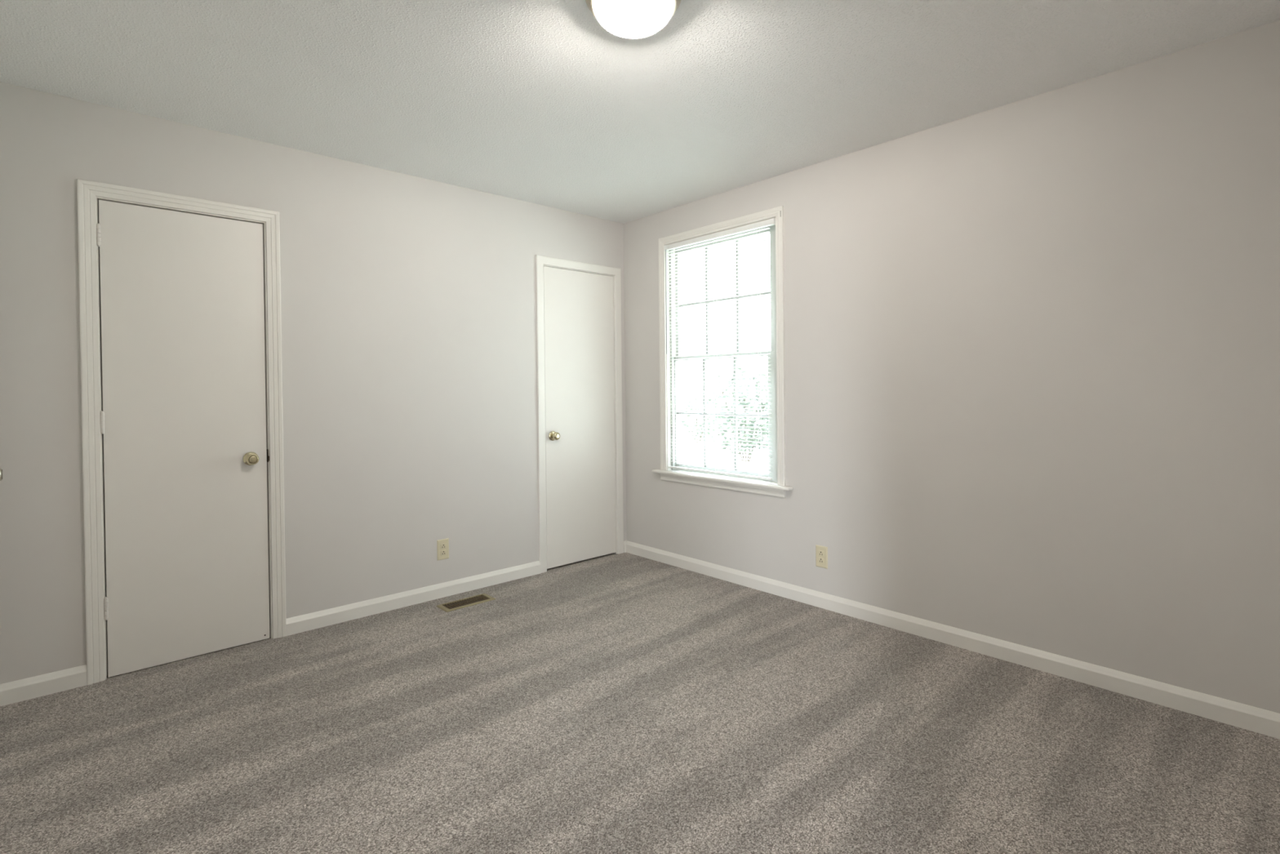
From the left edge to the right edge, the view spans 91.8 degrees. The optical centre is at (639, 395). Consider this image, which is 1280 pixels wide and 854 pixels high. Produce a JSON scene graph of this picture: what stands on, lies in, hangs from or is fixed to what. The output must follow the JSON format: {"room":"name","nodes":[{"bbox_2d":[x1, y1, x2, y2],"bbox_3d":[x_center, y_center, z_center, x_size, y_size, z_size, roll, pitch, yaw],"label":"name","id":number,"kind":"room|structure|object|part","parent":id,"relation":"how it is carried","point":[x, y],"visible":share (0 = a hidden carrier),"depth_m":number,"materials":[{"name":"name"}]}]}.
{"room":"empty bedroom","nodes":[
{"label":"empty bedroom","id":0,"kind":"room"},
{"bbox_2d":[0,81,626,684],"bbox_3d":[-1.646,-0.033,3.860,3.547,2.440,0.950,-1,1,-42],"label":"wall","id":1,"kind":"structure","parent":0,"point":[408,303],"depth_m":3.25,"materials":[{"name":"beige paint"}]},
{"bbox_2d":[0,664,87,706],"bbox_3d":[-2.418,1.170,2.503,0.279,0.082,0.017,-1,1,-42],"label":"baseboard","id":2,"kind":"structure","parent":1,"relation":"attached to","point":[11,692],"depth_m":2.50,"materials":[{"name":"white paint"}]},
{"bbox_2d":[76,178,286,684],"bbox_3d":[-2.094,0.149,2.883,0.742,2.106,0.149,-1,1,-42],"label":"door frame","id":3,"kind":"structure","parent":1,"relation":"attached to","point":[89,193],"depth_m":2.65,"materials":[{"name":"white paint"}]},
{"bbox_3d":[-1.835,0.295,3.061,0.006,0.062,0.032,-1,1,-42],"label":"strike plate","id":4,"kind":"part","parent":3,"relation":"part of","materials":[{"name":"metal"}]},
{"bbox_2d":[96,200,269,677],"bbox_3d":[-2.052,0.182,2.829,0.614,2.033,0.096,-1,1,-42],"label":"door","id":5,"kind":"structure","parent":1,"relation":"in","point":[183,415],"depth_m":2.81,"materials":[{"name":"white paint"}]},
{"bbox_3d":[-1.879,0.304,2.997,0.065,0.065,0.012,-1,1,-42],"label":"rose plate","id":6,"kind":"part","parent":5,"relation":"part of","materials":[{"name":"gold metal"}]},
{"bbox_3d":[-1.859,0.304,2.975,0.054,0.054,0.051,-1,1,-42],"label":"knob","id":7,"kind":"part","parent":5,"relation":"part of","materials":[{"name":"gold metal"}]},
{"bbox_2d":[286,560,540,635],"bbox_3d":[-1.215,1.145,3.602,1.496,0.082,0.017,-1,1,-42],"label":"baseboard","id":8,"kind":"structure","parent":1,"relation":"attached to","point":[295,624],"depth_m":3.49,"materials":[{"name":"white paint"}]},
{"bbox_2d":[436,537,448,559],"bbox_3d":[-1.160,0.906,3.657,0.072,0.119,0.009,-1,1,-42],"label":"power outlet","id":9,"kind":"object","parent":1,"relation":"attached to","point":[442,545],"visible":1,"depth_m":3.65,"materials":[{"name":"beige plastic"}]},
{"bbox_2d":[440,542,445,548],"bbox_3d":[-1.159,0.886,3.657,0.033,0.029,0.008,-1,1,-42],"label":"receptacle","id":10,"kind":"object","parent":9,"relation":"attached to","point":[442,544],"depth_m":3.65,"materials":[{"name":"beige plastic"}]},
{"bbox_2d":[440,550,446,555],"bbox_3d":[-1.159,0.925,3.657,0.033,0.029,0.008,-1,1,-42],"label":"receptacle","id":11,"kind":"object","parent":9,"relation":"attached to","point":[443,553],"depth_m":3.65,"materials":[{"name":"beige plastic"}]},
{"bbox_2d":[535,254,623,573],"bbox_3d":[-0.448,0.118,4.390,0.732,2.101,0.144,-1,1,-42],"label":"door frame","id":12,"kind":"structure","parent":1,"relation":"attached to","point":[541,261],"depth_m":4.20,"materials":[{"name":"white paint"}]},
{"bbox_2d":[543,266,617,568],"bbox_3d":[-0.396,0.144,4.341,0.613,2.024,0.096,-1,1,-42],"label":"door","id":13,"kind":"structure","parent":1,"relation":"in","point":[581,509],"depth_m":4.33,"materials":[{"name":"white paint"}]},
{"bbox_3d":[-0.586,0.270,4.178,0.065,0.065,0.012,-1,1,-42],"label":"rose plate","id":14,"kind":"part","parent":13,"relation":"part of","materials":[{"name":"gold metal"}]},
{"bbox_3d":[-0.566,0.270,4.156,0.054,0.054,0.051,-1,1,-42],"label":"knob","id":15,"kind":"part","parent":13,"relation":"part of","materials":[{"name":"gold metal"}]},
{"bbox_2d":[623,540,626,552],"bbox_3d":[-0.108,1.122,4.613,0.038,0.082,0.017,-1,1,-42],"label":"baseboard","id":16,"kind":"structure","parent":1,"relation":"attached to","point":[624,542],"depth_m":4.60,"materials":[{"name":"white paint"}]},
{"bbox_2d":[0,552,1279,853],"bbox_3d":[-0.348,1.234,0.850,5.730,0.050,7.150,-1,1,-42],"label":"floor","id":17,"kind":"structure","parent":0,"point":[624,703],"depth_m":2.11,"materials":[{"name":"carpet"}]},
{"bbox_2d":[435,593,496,612],"bbox_3d":[-0.993,1.182,3.551,0.303,0.007,0.132,-1,1,-42],"label":"floor vent","id":18,"kind":"object","parent":17,"relation":"in","point":[477,599],"visible":1,"depth_m":3.54,"materials":[{"name":"brown metal"}]},
{"bbox_3d":[-0.993,1.184,3.551,0.252,0.002,0.098,-1,1,-42],"label":"damper plate","id":19,"kind":"part","parent":18,"relation":"part of","materials":[{"name":"brown metal"}]},
{"bbox_2d":[0,0,1279,223],"bbox_3d":[-0.434,-1.280,2.506,3.547,0.060,4.580,-1,1,-42],"label":"ceiling","id":20,"kind":"structure","parent":0,"point":[546,103],"depth_m":2.39,"materials":[{"name":"white paint"}]},
{"bbox_2d":[585,0,681,31],"bbox_3d":[-0.020,-1.187,1.927,0.304,0.121,0.304,-1,1,-42],"label":"ceiling light","id":21,"kind":"object","parent":20,"relation":"attached to","point":[630,15],"visible":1,"depth_m":1.95,"materials":[{"name":"white glass"}]},
{"bbox_2d":[623,20,1279,713],"bbox_3d":[1.160,-0.055,3.322,0.130,2.440,3.630,-1,1,-42],"label":"wall","id":22,"kind":"structure","parent":0,"point":[1032,344],"depth_m":2.62,"materials":[{"name":"beige paint"}]},
{"bbox_2d":[652,205,792,497],"bbox_3d":[0.530,-0.252,3.991,0.212,1.678,1.125,-1,1,-42],"label":"window","id":23,"kind":"structure","parent":22,"relation":"in","point":[776,486],"depth_m":3.95,"materials":[{"name":"white paint"}]},
{"bbox_2d":[664,217,775,479],"bbox_3d":[0.490,-0.267,3.952,0.039,1.530,0.905,-1,1,-42],"label":"window blind","id":24,"kind":"object","parent":23,"relation":"attached to","point":[771,221],"visible":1,"depth_m":3.94,"materials":[{"name":"white plastic"}]},
{"bbox_3d":[0.255,-0.258,4.214,0.029,1.492,0.001,-1,1,-42],"label":"ladder cord","id":25,"kind":"part","parent":24,"relation":"part of","materials":[{"name":"white fabric"}]},
{"bbox_3d":[0.484,-0.257,3.963,0.029,1.492,0.001,-1,1,-42],"label":"ladder cord","id":26,"kind":"part","parent":24,"relation":"part of","materials":[{"name":"white fabric"}]},
{"bbox_3d":[0.487,0.492,3.977,0.021,0.012,0.850,-1,1,-42],"label":"rail","id":27,"kind":"part","parent":24,"relation":"part of","materials":[{"name":"white plastic"}]},
{"bbox_3d":[0.713,-0.257,3.712,0.029,1.492,0.001,-1,1,-42],"label":"ladder cord","id":28,"kind":"part","parent":24,"relation":"part of","materials":[{"name":"white fabric"}]},
{"bbox_3d":[0.495,0.529,3.961,0.097,0.019,1.125,-1,1,-42],"label":"sill","id":29,"kind":"part","parent":23,"relation":"part of","materials":[{"name":"white paint"}]},
{"bbox_3d":[0.563,-0.634,4.019,0.030,0.785,0.904,-1,1,-42],"label":"sash","id":30,"kind":"part","parent":23,"relation":"part of","materials":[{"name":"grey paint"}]},
{"bbox_3d":[0.546,0.122,4.005,0.030,0.782,0.904,-1,1,-42],"label":"sash","id":31,"kind":"part","parent":23,"relation":"part of","materials":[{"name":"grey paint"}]},
{"bbox_2d":[815,544,827,568],"bbox_3d":[0.999,0.887,3.417,0.009,0.119,0.072,-1,1,-42],"label":"power outlet","id":32,"kind":"object","parent":22,"relation":"attached to","point":[821,552],"visible":1,"depth_m":3.41,"materials":[{"name":"beige plastic"}]},
{"bbox_2d":[818,557,823,563],"bbox_3d":[0.999,0.906,3.417,0.008,0.029,0.033,-1,1,-42],"label":"receptacle","id":33,"kind":"object","parent":32,"relation":"attached to","point":[820,559],"depth_m":3.41,"materials":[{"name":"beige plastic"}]},
{"bbox_2d":[818,550,823,556],"bbox_3d":[0.998,0.867,3.416,0.008,0.029,0.033,-1,1,-42],"label":"receptacle","id":34,"kind":"object","parent":32,"relation":"attached to","point":[820,552],"depth_m":3.41,"materials":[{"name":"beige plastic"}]},
{"bbox_2d":[626,540,1279,738],"bbox_3d":[1.074,1.125,3.334,0.017,0.082,3.500,-1,1,-42],"label":"baseboard","id":35,"kind":"structure","parent":22,"relation":"attached to","point":[1246,717],"depth_m":2.72,"materials":[{"name":"white paint"}]},
{"bbox_3d":[-1.362,-0.003,1.018,0.130,2.440,3.630,-1,1,-42],"label":"wall","id":36,"kind":"structure","parent":0,"visible":0},
{"bbox_2d":[0,467,2,480],"bbox_3d":[-2.127,0.192,1.975,0.096,2.031,0.789,-1,1,-42],"label":"door","id":37,"kind":"structure","parent":36,"relation":"in","point":[1,469],"depth_m":2.23,"materials":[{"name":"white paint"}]},
{"label":"outside","id":38,"kind":"structure","parent":0,"visible":0},
{"bbox_2d":[680,405,768,473],"bbox_3d":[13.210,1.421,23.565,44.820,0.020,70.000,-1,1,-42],"label":"lawn","id":39,"kind":"structure","parent":38,"point":[713,446],"depth_m":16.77,"materials":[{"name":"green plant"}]},
{"bbox_2d":[695,360,768,462],"bbox_3d":[2.553,0.370,15.058,2.382,2.460,2.376,-1,1,-42],"label":"tree","id":40,"kind":"object","parent":39,"relation":"on","point":[744,406],"visible":0.64,"depth_m":14.65,"materials":[{"name":"green plant"}]},
{"bbox_3d":[2.602,0.730,15.092,1.074,1.740,1.128,-1,1,-42],"label":"stem","id":41,"kind":"part","parent":40,"relation":"part of","materials":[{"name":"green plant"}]}
]}

